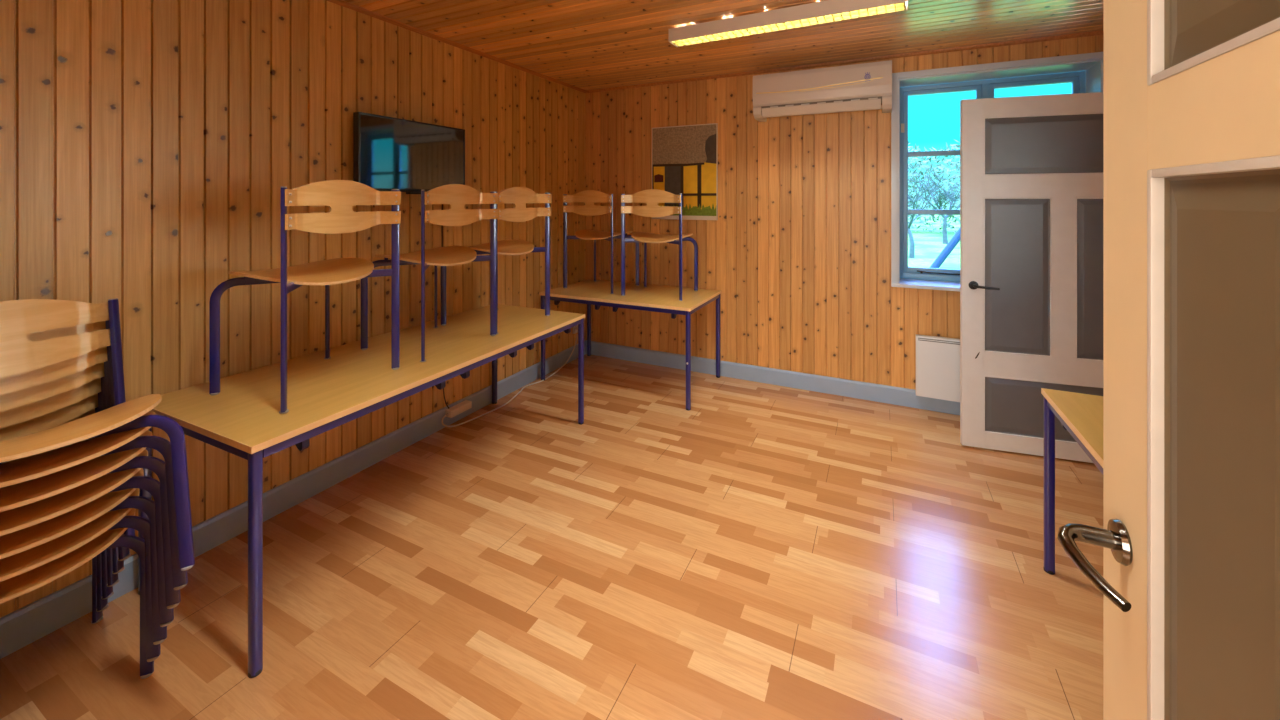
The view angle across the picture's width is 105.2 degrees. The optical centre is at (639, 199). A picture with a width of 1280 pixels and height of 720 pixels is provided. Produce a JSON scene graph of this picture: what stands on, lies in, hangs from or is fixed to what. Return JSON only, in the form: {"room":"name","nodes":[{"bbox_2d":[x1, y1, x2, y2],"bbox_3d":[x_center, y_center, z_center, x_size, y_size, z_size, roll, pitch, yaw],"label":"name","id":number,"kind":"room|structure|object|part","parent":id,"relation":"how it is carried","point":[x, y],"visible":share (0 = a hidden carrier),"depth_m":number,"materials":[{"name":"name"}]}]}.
{"room":"classroom","nodes":[
{"label":"classroom","id":0,"kind":"room"},
{"bbox_2d":[0,0,585,617],"bbox_3d":[-1.443,0.220,3.106,0.150,2.760,4.410,0,0,26],"label":"wall","id":1,"kind":"structure","parent":0,"point":[148,148],"depth_m":2.18,"materials":[{"name":"brown wood"}]},
{"bbox_2d":[0,341,585,658],"bbox_3d":[-1.412,1.437,2.981,0.016,0.126,3.974,0,0,26],"label":"baseboard","id":2,"kind":"structure","parent":1,"relation":"attached to","point":[38,619],"depth_m":2.30,"materials":[{"name":"blue paint"}]},
{"bbox_2d":[353,112,464,193],"bbox_3d":[-1.378,-0.242,2.962,0.094,0.454,0.744,0,0,26],"label":"television","id":3,"kind":"object","parent":1,"relation":"attached to","point":[408,156],"visible":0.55,"depth_m":2.87,"materials":[{"name":"black plastic"}]},
{"bbox_2d":[442,204,448,408],"bbox_3d":[-1.282,0.661,3.221,0.030,1.444,0.047,0,0,26],"label":"cable","id":4,"kind":"object","parent":3,"relation":"hanging from","point":[442,204],"visible":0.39,"depth_m":3.21,"materials":[{"name":"black plastic"}]},
{"bbox_2d":[326,0,586,92],"bbox_3d":[-1.406,-1.049,2.987,0.022,0.022,3.990,0,0,26],"label":"trim","id":5,"kind":"structure","parent":1,"relation":"attached to","point":[339,2],"depth_m":3.19,"materials":[{"name":"brown wood"}]},
{"bbox_2d":[445,400,471,417],"bbox_3d":[-1.224,1.408,3.283,0.055,0.046,0.198,0,0,26],"label":"power strip","id":6,"kind":"object","parent":1,"relation":"attached to","point":[465,405],"visible":0.94,"depth_m":3.27,"materials":[{"name":"white plastic"}]},
{"bbox_2d":[572,325,577,333],"bbox_3d":[-0.594,1.215,4.599,0.049,0.080,0.080,0,0,26],"label":"wall socket","id":7,"kind":"object","parent":1,"relation":"attached to","point":[575,328],"visible":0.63,"depth_m":4.57,"materials":[{"name":"white plastic"}]},
{"bbox_2d":[0,354,1102,719],"bbox_3d":[0.067,1.550,1.417,4.355,0.100,6.100,0,0,26],"label":"floor","id":8,"kind":"structure","parent":0,"point":[756,550],"depth_m":1.89,"materials":[{"name":"brown wood"}]},
{"bbox_2d":[0,508,153,678],"bbox_3d":[-1.846,1.075,1.428,0.489,0.850,0.515,0,0,26],"label":"chair","id":9,"kind":"object","parent":8,"relation":"on","point":[14,587],"visible":0.19,"depth_m":1.47,"materials":[{"name":"brown wood"}]},
{"bbox_3d":[-1.829,1.039,1.419,0.450,0.065,0.500,0,0,26],"label":"seat","id":10,"kind":"part","parent":9,"relation":"part of","materials":[{"name":"orange wood"}]},
{"bbox_2d":[0,407,160,661],"bbox_3d":[-1.817,1.010,1.413,0.489,0.850,0.515,-2,-1,26],"label":"chair","id":11,"kind":"object","parent":9,"relation":"on","point":[17,564],"visible":0.17,"depth_m":1.44,"materials":[{"name":"beige wood"}]},
{"bbox_3d":[-1.800,0.974,1.405,0.450,0.065,0.500,-2,-1,26],"label":"seat","id":12,"kind":"part","parent":11,"relation":"part of","materials":[{"name":"orange wood"}]},
{"bbox_3d":[-2.011,0.701,1.510,0.072,0.220,0.506,-2,-1,26],"label":"backrest","id":13,"kind":"part","parent":11,"relation":"part of","materials":[{"name":"brown wood"}]},
{"bbox_2d":[0,392,166,644],"bbox_3d":[-1.796,0.957,1.403,0.512,0.851,0.515,0,0,26],"label":"chair","id":14,"kind":"object","parent":11,"relation":"on","point":[13,543],"visible":0.36,"depth_m":1.50,"materials":[{"name":"brown wood"}]},
{"bbox_3d":[-1.990,0.643,1.499,0.072,0.220,0.506,-4,-2,26],"label":"backrest","id":15,"kind":"part","parent":14,"relation":"part of","materials":[{"name":"brown wood"}]},
{"bbox_3d":[-1.772,0.908,1.391,0.450,0.065,0.500,-4,-2,26],"label":"seat","id":16,"kind":"part","parent":14,"relation":"part of","materials":[{"name":"orange wood"}]},
{"bbox_2d":[0,377,173,626],"bbox_3d":[-1.766,0.899,1.388,0.534,0.851,0.515,0,0,26],"label":"chair","id":17,"kind":"object","parent":14,"relation":"on","point":[12,520],"visible":0.34,"depth_m":1.48,"materials":[{"name":"beige wood"}]},
{"bbox_3d":[-1.968,0.585,1.488,0.072,0.220,0.506,-5,-2,26],"label":"backrest","id":18,"kind":"part","parent":17,"relation":"part of","materials":[{"name":"brown wood"}]},
{"bbox_3d":[-1.744,0.844,1.377,0.450,0.065,0.500,-5,-2,26],"label":"seat","id":19,"kind":"part","parent":17,"relation":"part of","materials":[{"name":"orange wood"}]},
{"bbox_2d":[0,361,180,608],"bbox_3d":[-1.736,0.840,1.373,0.555,0.850,0.515,0,0,26],"label":"chair","id":20,"kind":"object","parent":17,"relation":"on","point":[37,489],"visible":0.41,"depth_m":1.46,"materials":[{"name":"brown wood"}]},
{"bbox_3d":[-1.946,0.528,1.477,0.072,0.220,0.506,-7,-3,26],"label":"backrest","id":21,"kind":"part","parent":20,"relation":"part of","materials":[{"name":"brown wood"}]},
{"bbox_3d":[-1.715,0.779,1.363,0.450,0.065,0.500,-7,-3,26],"label":"seat","id":22,"kind":"part","parent":20,"relation":"part of","materials":[{"name":"orange wood"}]},
{"bbox_2d":[0,320,187,589],"bbox_3d":[-1.706,0.783,1.359,0.576,0.848,0.515,0,0,26],"label":"chair","id":23,"kind":"object","parent":20,"relation":"on","point":[16,471],"visible":0.58,"depth_m":1.45,"materials":[{"name":"brown wood"}]},
{"bbox_3d":[-1.924,0.471,1.466,0.072,0.220,0.506,-9,-4,26],"label":"backrest","id":24,"kind":"part","parent":23,"relation":"part of","materials":[{"name":"brown wood"}]},
{"bbox_3d":[-1.687,0.716,1.349,0.450,0.065,0.500,-9,-4,26],"label":"seat","id":25,"kind":"part","parent":23,"relation":"part of","materials":[{"name":"orange wood"}]},
{"bbox_2d":[0,298,194,570],"bbox_3d":[-1.676,0.725,1.344,0.596,0.845,0.515,0,0,26],"label":"chair","id":26,"kind":"object","parent":23,"relation":"on","point":[19,319],"visible":0.98,"depth_m":1.46,"materials":[{"name":"beige wood"}]},
{"bbox_3d":[-1.902,0.415,1.455,0.072,0.220,0.506,-11,-5,26],"label":"backrest","id":27,"kind":"part","parent":26,"relation":"part of","materials":[{"name":"brown wood"}]},
{"bbox_3d":[-1.658,0.652,1.335,0.450,0.065,0.500,-11,-5,26],"label":"seat","id":28,"kind":"part","parent":26,"relation":"part of","materials":[{"name":"orange wood"}]},
{"bbox_3d":[-1.752,0.742,1.652,0.028,0.806,0.029,-11,-5,26],"label":"leg","id":29,"kind":"part","parent":26,"relation":"part of","materials":[{"name":"blue metal"}]},
{"bbox_3d":[-1.639,0.852,1.349,0.689,0.438,0.063,0,0,-18],"label":"leg","id":30,"kind":"part","parent":26,"relation":"part of","materials":[{"name":"blue metal"}]},
{"bbox_3d":[-1.782,0.800,1.667,0.028,0.806,0.029,-9,-4,26],"label":"leg","id":31,"kind":"part","parent":23,"relation":"part of","materials":[{"name":"blue metal"}]},
{"bbox_3d":[-1.673,0.921,1.363,0.681,0.441,0.055,0,0,-18],"label":"leg","id":32,"kind":"part","parent":23,"relation":"part of","materials":[{"name":"blue metal"}]},
{"bbox_3d":[-1.812,0.857,1.682,0.028,0.806,0.029,-7,-3,26],"label":"leg","id":33,"kind":"part","parent":20,"relation":"part of","materials":[{"name":"blue metal"}]},
{"bbox_3d":[-1.706,0.990,1.377,0.673,0.444,0.048,0,0,-19],"label":"leg","id":34,"kind":"part","parent":20,"relation":"part of","materials":[{"name":"blue metal"}]},
{"bbox_3d":[-1.843,0.915,1.697,0.028,0.806,0.029,-5,-2,26],"label":"leg","id":35,"kind":"part","parent":17,"relation":"part of","materials":[{"name":"blue metal"}]},
{"bbox_3d":[-1.739,1.060,1.390,0.665,0.446,0.040,0,0,-20],"label":"leg","id":36,"kind":"part","parent":17,"relation":"part of","materials":[{"name":"blue metal"}]},
{"bbox_3d":[-1.873,0.974,1.712,0.028,0.806,0.029,-4,-2,26],"label":"leg","id":37,"kind":"part","parent":14,"relation":"part of","materials":[{"name":"blue metal"}]},
{"bbox_3d":[-1.772,1.129,1.403,0.657,0.448,0.032,0,0,-20],"label":"leg","id":38,"kind":"part","parent":14,"relation":"part of","materials":[{"name":"blue metal"}]},
{"bbox_3d":[-1.903,1.032,1.727,0.028,0.806,0.029,-2,-1,26],"label":"leg","id":39,"kind":"part","parent":11,"relation":"part of","materials":[{"name":"blue metal"}]},
{"bbox_3d":[-1.805,1.199,1.417,0.649,0.449,0.024,0,0,-21],"label":"leg","id":40,"kind":"part","parent":11,"relation":"part of","materials":[{"name":"blue metal"}]},
{"bbox_3d":[-1.932,1.091,1.742,0.016,0.806,0.033,0,0,-19],"label":"leg","id":41,"kind":"part","parent":9,"relation":"part of","materials":[{"name":"blue metal"}]},
{"bbox_3d":[-1.837,1.269,1.430,0.641,0.451,0.016,0,0,-22],"label":"leg","id":42,"kind":"part","parent":9,"relation":"part of","materials":[{"name":"blue metal"}]},
{"bbox_2d":[138,304,584,677],"bbox_3d":[-1.144,1.135,2.573,0.790,0.730,1.955,0,0,26],"label":"table","id":43,"kind":"object","parent":8,"relation":"on","point":[244,420],"visible":0.77,"depth_m":2.01,"materials":[{"name":"brown wood"}]},
{"bbox_3d":[-1.894,1.142,1.871,0.034,0.700,0.034,0,0,26],"label":"leg","id":44,"kind":"part","parent":43,"relation":"part of","materials":[{"name":"blue metal"}]},
{"bbox_3d":[-1.556,0.808,1.710,0.714,0.032,0.024,0,0,25],"label":"rail","id":45,"kind":"part","parent":43,"relation":"part of","materials":[{"name":"blue metal"}]},
{"bbox_3d":[-1.218,1.142,1.549,0.034,0.700,0.034,0,0,25],"label":"leg","id":46,"kind":"part","parent":43,"relation":"part of","materials":[{"name":"blue metal"}]},
{"bbox_2d":[209,180,400,413],"bbox_3d":[-1.400,0.344,2.071,0.489,0.850,0.515,0,0,21],"label":"chair","id":47,"kind":"object","parent":43,"relation":"on","point":[340,196],"visible":1,"depth_m":1.99,"materials":[{"name":"beige wood"}]},
{"bbox_3d":[-1.286,0.360,1.766,0.016,0.806,0.033,0,0,-24],"label":"leg","id":48,"kind":"part","parent":47,"relation":"part of","materials":[{"name":"blue metal"}]},
{"bbox_3d":[-1.406,0.538,2.069,0.437,0.450,0.485,0,0,21],"label":"leg","id":49,"kind":"part","parent":47,"relation":"part of","materials":[{"name":"blue metal"}]},
{"bbox_3d":[-1.418,0.308,2.078,0.450,0.065,0.500,0,0,21],"label":"seat","id":50,"kind":"part","parent":47,"relation":"part of","materials":[{"name":"orange wood"}]},
{"bbox_3d":[-1.404,0.538,2.079,0.016,0.451,0.641,0,0,-21],"label":"leg","id":51,"kind":"part","parent":47,"relation":"part of","materials":[{"name":"blue metal"}]},
{"bbox_3d":[-1.205,0.029,1.996,0.072,0.220,0.506,0,0,21],"label":"backrest","id":52,"kind":"part","parent":47,"relation":"part of","materials":[{"name":"brown wood"}]},
{"bbox_3d":[-1.110,0.360,2.219,0.033,0.806,0.016,0,0,-23],"label":"leg","id":53,"kind":"part","parent":47,"relation":"part of","materials":[{"name":"blue metal"}]},
{"bbox_3d":[-0.807,0.808,2.412,0.024,0.032,1.879,0,0,26],"label":"rail","id":54,"kind":"part","parent":43,"relation":"part of","materials":[{"name":"blue metal"}]},
{"bbox_2d":[361,184,497,361],"bbox_3d":[-1.128,0.344,2.633,0.489,0.850,0.515,0,0,24],"label":"chair","id":55,"kind":"object","parent":43,"relation":"on","point":[456,196],"visible":0.98,"depth_m":2.55,"materials":[{"name":"brown wood"}]},
{"bbox_3d":[-1.030,0.360,2.322,0.016,0.806,0.033,0,0,-14],"label":"leg","id":56,"kind":"part","parent":55,"relation":"part of","materials":[{"name":"blue metal"}]},
{"bbox_3d":[-1.145,0.308,2.641,0.450,0.065,0.500,0,0,24],"label":"seat","id":57,"kind":"part","parent":55,"relation":"part of","materials":[{"name":"orange wood"}]},
{"bbox_3d":[-1.134,0.538,2.631,0.437,0.450,0.485,0,0,24],"label":"leg","id":58,"kind":"part","parent":55,"relation":"part of","materials":[{"name":"blue metal"}]},
{"bbox_3d":[-1.131,0.538,2.641,0.016,0.451,0.641,0,0,-18],"label":"leg","id":59,"kind":"part","parent":55,"relation":"part of","materials":[{"name":"blue metal"}]},
{"bbox_3d":[-0.938,0.029,2.547,0.072,0.220,0.506,0,0,24],"label":"backrest","id":60,"kind":"part","parent":55,"relation":"part of","materials":[{"name":"brown wood"}]},
{"bbox_3d":[-0.830,0.360,2.765,0.033,0.806,0.016,0,0,-27],"label":"leg","id":61,"kind":"part","parent":55,"relation":"part of","materials":[{"name":"blue metal"}]},
{"bbox_3d":[-1.070,1.142,3.598,0.034,0.700,0.034,0,0,26],"label":"leg","id":62,"kind":"part","parent":43,"relation":"part of","materials":[{"name":"blue metal"}]},
{"bbox_2d":[441,187,550,333],"bbox_3d":[-0.913,0.344,3.112,0.489,0.850,0.515,0,0,26],"label":"chair","id":63,"kind":"object","parent":43,"relation":"on","point":[519,196],"visible":0.92,"depth_m":3.08,"materials":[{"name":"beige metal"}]},
{"bbox_3d":[-0.920,0.538,3.110,0.437,0.450,0.485,0,0,26],"label":"leg","id":64,"kind":"part","parent":63,"relation":"part of","materials":[{"name":"blue metal"}]},
{"bbox_3d":[-0.824,0.360,2.799,0.016,0.806,0.033,0,0,-12],"label":"leg","id":65,"kind":"part","parent":63,"relation":"part of","materials":[{"name":"blue metal"}]},
{"bbox_3d":[-0.931,0.308,3.120,0.450,0.065,0.500,0,0,26],"label":"seat","id":66,"kind":"part","parent":63,"relation":"part of","materials":[{"name":"orange wood"}]},
{"bbox_3d":[-0.917,0.538,3.120,0.016,0.451,0.640,0,0,-16],"label":"leg","id":67,"kind":"part","parent":63,"relation":"part of","materials":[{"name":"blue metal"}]},
{"bbox_3d":[-0.726,0.029,3.021,0.072,0.220,0.506,0,0,26],"label":"backrest","id":68,"kind":"part","parent":63,"relation":"part of","materials":[{"name":"brown wood"}]},
{"bbox_3d":[-0.613,0.360,3.236,0.033,0.806,0.016,0,0,-19],"label":"leg","id":69,"kind":"part","parent":63,"relation":"part of","materials":[{"name":"blue metal"}]},
{"bbox_3d":[-0.395,1.142,3.276,0.034,0.700,0.034,0,0,25],"label":"leg","id":70,"kind":"part","parent":43,"relation":"part of","materials":[{"name":"blue metal"}]},
{"bbox_2d":[441,334,577,426],"bbox_3d":[-0.895,1.377,3.848,0.101,0.246,1.587,0,0,26],"label":"cable","id":71,"kind":"object","parent":8,"relation":"on","point":[443,424],"visible":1,"depth_m":3.60,"materials":[{"name":"plastic"}]},
{"bbox_2d":[539,279,720,410],"bbox_3d":[-0.073,1.135,4.096,1.325,0.730,0.755,0,0,26],"label":"table","id":72,"kind":"object","parent":8,"relation":"on","point":[655,298],"visible":0.97,"depth_m":3.93,"materials":[{"name":"brown wood"}]},
{"bbox_3d":[-0.806,1.142,4.061,0.034,0.700,0.034,0,0,26],"label":"leg","id":73,"kind":"part","parent":72,"relation":"part of","materials":[{"name":"blue metal"}]},
{"bbox_3d":[-0.490,1.142,4.700,0.034,0.700,0.034,0,0,26],"label":"leg","id":74,"kind":"part","parent":72,"relation":"part of","materials":[{"name":"blue metal"}]},
{"bbox_2d":[563,190,638,293],"bbox_3d":[-0.330,0.344,4.304,0.515,0.850,0.489,0,0,30],"label":"chair","id":75,"kind":"object","parent":72,"relation":"on","point":[589,197],"visible":0.98,"depth_m":4.21,"materials":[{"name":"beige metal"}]},
{"bbox_3d":[-0.649,0.360,4.240,0.033,0.806,0.016,0,0,-8],"label":"leg","id":76,"kind":"part","parent":75,"relation":"part of","materials":[{"name":"blue metal"}]},
{"bbox_3d":[-0.435,0.029,4.124,0.506,0.220,0.072,0,0,30],"label":"backrest","id":77,"kind":"part","parent":75,"relation":"part of","materials":[{"name":"brown wood"}]},
{"bbox_3d":[-0.332,0.538,4.313,0.016,0.451,0.641,0,0,-18],"label":"leg","id":78,"kind":"part","parent":75,"relation":"part of","materials":[{"name":"blue metal"}]},
{"bbox_3d":[-0.324,0.538,4.306,0.485,0.450,0.437,0,0,30],"label":"leg","id":79,"kind":"part","parent":75,"relation":"part of","materials":[{"name":"blue metal"}]},
{"bbox_3d":[-0.320,0.308,4.321,0.500,0.065,0.450,0,0,30],"label":"seat","id":80,"kind":"part","parent":75,"relation":"part of","materials":[{"name":"orange wood"}]},
{"bbox_3d":[-0.229,0.360,3.995,0.016,0.806,0.033,0,0,-21],"label":"leg","id":81,"kind":"part","parent":75,"relation":"part of","materials":[{"name":"blue metal"}]},
{"bbox_3d":[-0.231,0.808,3.777,1.249,0.032,0.024,0,0,26],"label":"rail","id":82,"kind":"part","parent":72,"relation":"part of","materials":[{"name":"blue metal"}]},
{"bbox_2d":[621,189,697,300],"bbox_3d":[0.174,0.344,4.013,0.515,0.850,0.489,0,0,24],"label":"chair","id":83,"kind":"object","parent":72,"relation":"on","point":[652,197],"visible":1,"depth_m":3.88,"materials":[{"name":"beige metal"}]},
{"bbox_3d":[-0.136,0.360,3.913,0.033,0.806,0.016,0,0,-14],"label":"leg","id":84,"kind":"part","parent":83,"relation":"part of","materials":[{"name":"blue metal"}]},
{"bbox_3d":[0.090,0.029,3.822,0.506,0.220,0.072,0,0,24],"label":"backrest","id":85,"kind":"part","parent":83,"relation":"part of","materials":[{"name":"brown wood"}]},
{"bbox_3d":[0.171,0.538,4.021,0.016,0.451,0.641,0,0,-24],"label":"leg","id":86,"kind":"part","parent":83,"relation":"part of","materials":[{"name":"blue metal"}]},
{"bbox_3d":[0.180,0.538,4.016,0.485,0.450,0.437,0,0,24],"label":"leg","id":87,"kind":"part","parent":83,"relation":"part of","materials":[{"name":"blue metal"}]},
{"bbox_3d":[0.182,0.308,4.031,0.500,0.065,0.450,0,0,24],"label":"seat","id":88,"kind":"part","parent":83,"relation":"part of","materials":[{"name":"orange wood"}]},
{"bbox_3d":[0.309,0.360,3.717,0.016,0.806,0.033,0,0,-28],"label":"leg","id":89,"kind":"part","parent":83,"relation":"part of","materials":[{"name":"blue metal"}]},
{"bbox_3d":[0.344,1.142,3.492,0.034,0.700,0.034,0,0,26],"label":"leg","id":90,"kind":"part","parent":72,"relation":"part of","materials":[{"name":"blue metal"}]},
{"bbox_3d":[0.502,0.808,3.812,0.024,0.032,0.679,0,0,26],"label":"rail","id":91,"kind":"part","parent":72,"relation":"part of","materials":[{"name":"blue metal"}]},
{"bbox_3d":[0.660,1.142,4.131,0.034,0.700,0.034,0,0,26],"label":"leg","id":92,"kind":"part","parent":72,"relation":"part of","materials":[{"name":"blue metal"}]},
{"bbox_2d":[1041,388,1102,574],"bbox_3d":[1.712,1.135,1.240,0.800,0.730,1.300,0,0,26],"label":"table","id":93,"kind":"object","parent":8,"relation":"on","point":[1081,415],"visible":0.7,"depth_m":1.87,"materials":[{"name":"brown wood"}]},
{"bbox_3d":[1.651,1.142,1.972,0.034,0.700,0.034,0,0,26],"label":"leg","id":94,"kind":"part","parent":93,"relation":"part of","materials":[{"name":"blue metal"}]},
{"bbox_3d":[1.372,0.808,1.408,0.024,0.032,1.224,0,0,26],"label":"rail","id":95,"kind":"part","parent":93,"relation":"part of","materials":[{"name":"blue metal"}]},
{"bbox_2d":[343,0,1102,89],"bbox_3d":[0.067,-1.120,1.417,4.355,0.120,6.100,0,0,26],"label":"ceiling","id":96,"kind":"structure","parent":0,"point":[583,44],"depth_m":3.10,"materials":[{"name":"brown wood"}]},
{"bbox_2d":[669,0,907,46],"bbox_3d":[0.772,-1.014,2.747,1.288,0.094,0.126,0,0,28],"label":"fluorescent light","id":97,"kind":"object","parent":96,"relation":"attached to","point":[827,11],"visible":1,"depth_m":2.70,"materials":[{"name":"white"}]},
{"bbox_2d":[586,35,1102,389],"bbox_3d":[1.352,0.220,4.017,4.355,2.760,0.300,0,0,26],"label":"wall","id":98,"kind":"structure","parent":0,"point":[797,252],"depth_m":3.97,"materials":[{"name":"brown wood"}]},
{"bbox_2d":[652,123,717,219],"bbox_3d":[0.386,-0.238,4.318,0.618,0.830,0.014,0,0,26],"label":"poster","id":99,"kind":"object","parent":98,"relation":"attached to","point":[684,158],"visible":0.88,"depth_m":4.29,"materials":[{"name":"multicoloured paper"}]},
{"bbox_2d":[585,340,959,414],"bbox_3d":[1.282,1.437,3.875,4.055,0.126,0.016,0,0,26],"label":"baseboard","id":100,"kind":"structure","parent":98,"relation":"attached to","point":[900,396],"depth_m":3.92,"materials":[{"name":"blue paint"}]},
{"bbox_2d":[753,60,891,121],"bbox_3d":[1.365,-0.807,3.710,0.970,0.335,0.238,0,0,26],"label":"air conditioner","id":101,"kind":"object","parent":98,"relation":"attached to","point":[864,86],"visible":1,"depth_m":3.60,"materials":[{"name":"beige plastic"}]},
{"bbox_2d":[761,96,881,111],"bbox_3d":[1.351,-0.705,3.682,0.850,0.046,0.102,0,0,26],"label":"vent","id":102,"kind":"object","parent":101,"relation":"attached to","point":[851,102],"depth_m":3.61,"materials":[{"name":"white plastic"}]},
{"bbox_2d":[586,30,1102,92],"bbox_3d":[1.291,-1.049,3.868,4.033,0.022,0.022,0,0,26],"label":"trim","id":103,"kind":"structure","parent":98,"relation":"attached to","point":[1093,33],"depth_m":3.65,"materials":[{"name":"brown wood"}]},
{"bbox_2d":[916,334,959,401],"bbox_3d":[2.327,1.173,3.316,0.800,0.423,0.094,0,0,26],"label":"radiator","id":104,"kind":"object","parent":98,"relation":"attached to","point":[937,358],"visible":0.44,"depth_m":3.39,"materials":[{"name":"white metal"}]},
{"bbox_2d":[891,52,1102,291],"bbox_3d":[2.459,-0.136,3.447,1.229,1.582,0.360,0,0,26],"label":"window","id":105,"kind":"structure","parent":98,"relation":"in","point":[925,118],"depth_m":3.67,"materials":[{"name":"clear glass"}]},
{"bbox_3d":[2.449,0.624,3.427,1.229,0.026,0.285,0,0,26],"label":"sill","id":106,"kind":"part","parent":105,"relation":"part of","materials":[{"name":"white paint"}]},
{"bbox_3d":[2.279,-0.138,3.701,0.450,1.346,0.004,0,0,26],"label":"pane","id":107,"kind":"part","parent":105,"relation":"part of","materials":[{"name":"clear glass"}]},
{"bbox_3d":[2.280,-0.136,3.702,0.502,1.402,0.042,0,0,26],"label":"sash","id":108,"kind":"part","parent":105,"relation":"part of","materials":[{"name":"blue paint"}]},
{"bbox_3d":[2.771,-0.138,3.458,0.450,1.346,0.004,0,0,26],"label":"pane","id":109,"kind":"part","parent":105,"relation":"part of","materials":[{"name":"clear glass"}]},
{"bbox_3d":[2.771,-0.136,3.459,0.502,1.402,0.042,0,0,26],"label":"sash","id":110,"kind":"part","parent":105,"relation":"part of","materials":[{"name":"blue paint"}]},
{"bbox_3d":[-0.576,0.220,0.285,4.205,2.560,0.120,0,0,26],"label":"wall","id":111,"kind":"structure","parent":0,"visible":0},
{"bbox_2d":[1057,0,1279,719],"bbox_3d":[0.454,0.442,0.321,0.114,2.093,0.838,0,0,26],"label":"door","id":112,"kind":"structure","parent":111,"relation":"in","point":[1189,538],"depth_m":0.51,"materials":[{"name":"beige paint"}]},
{"bbox_3d":[0.565,0.447,0.603,0.065,0.032,0.122,0,0,26],"label":"handle","id":113,"kind":"part","parent":112,"relation":"part of","materials":[{"name":"metal"}]},
{"bbox_3d":[0.486,-0.314,0.305,0.034,0.362,0.578,0,0,26],"label":"panel","id":114,"kind":"part","parent":112,"relation":"part of","materials":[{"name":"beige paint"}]},
{"bbox_3d":[0.561,0.440,0.458,0.034,0.950,0.238,0,0,26],"label":"panel","id":115,"kind":"part","parent":112,"relation":"part of","materials":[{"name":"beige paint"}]},
{"bbox_3d":[1.952,0.220,0.485,0.150,2.760,6.100,0,0,26],"label":"wall","id":116,"kind":"structure","parent":0,"visible":0},
{"bbox_2d":[960,92,1102,462],"bbox_3d":[2.428,0.442,2.793,1.010,2.093,0.109,0,0,18],"label":"door","id":117,"kind":"structure","parent":116,"relation":"in","point":[1031,167],"depth_m":2.86,"materials":[{"name":"white paint"}]},
{"bbox_3d":[2.046,0.519,2.891,0.124,0.024,0.060,0,0,18],"label":"handle","id":118,"kind":"part","parent":117,"relation":"part of","materials":[{"name":"black plastic"}]},
{"bbox_3d":[2.225,0.450,2.894,0.346,0.930,0.034,0,0,18],"label":"panel","id":119,"kind":"part","parent":117,"relation":"part of","materials":[{"name":"grey paint"}]},
{"bbox_3d":[2.438,-0.319,2.824,0.794,0.353,0.034,0,0,18],"label":"panel","id":120,"kind":"part","parent":117,"relation":"part of","materials":[{"name":"grey paint"}]},
{"bbox_3d":[2.438,1.224,2.824,0.794,0.347,0.034,0,0,18],"label":"panel","id":121,"kind":"part","parent":117,"relation":"part of","materials":[{"name":"grey paint"}]},
{"bbox_3d":[2.651,0.450,2.754,0.346,0.930,0.034,0,0,18],"label":"panel","id":122,"kind":"part","parent":117,"relation":"part of","materials":[{"name":"grey paint"}]}
]}

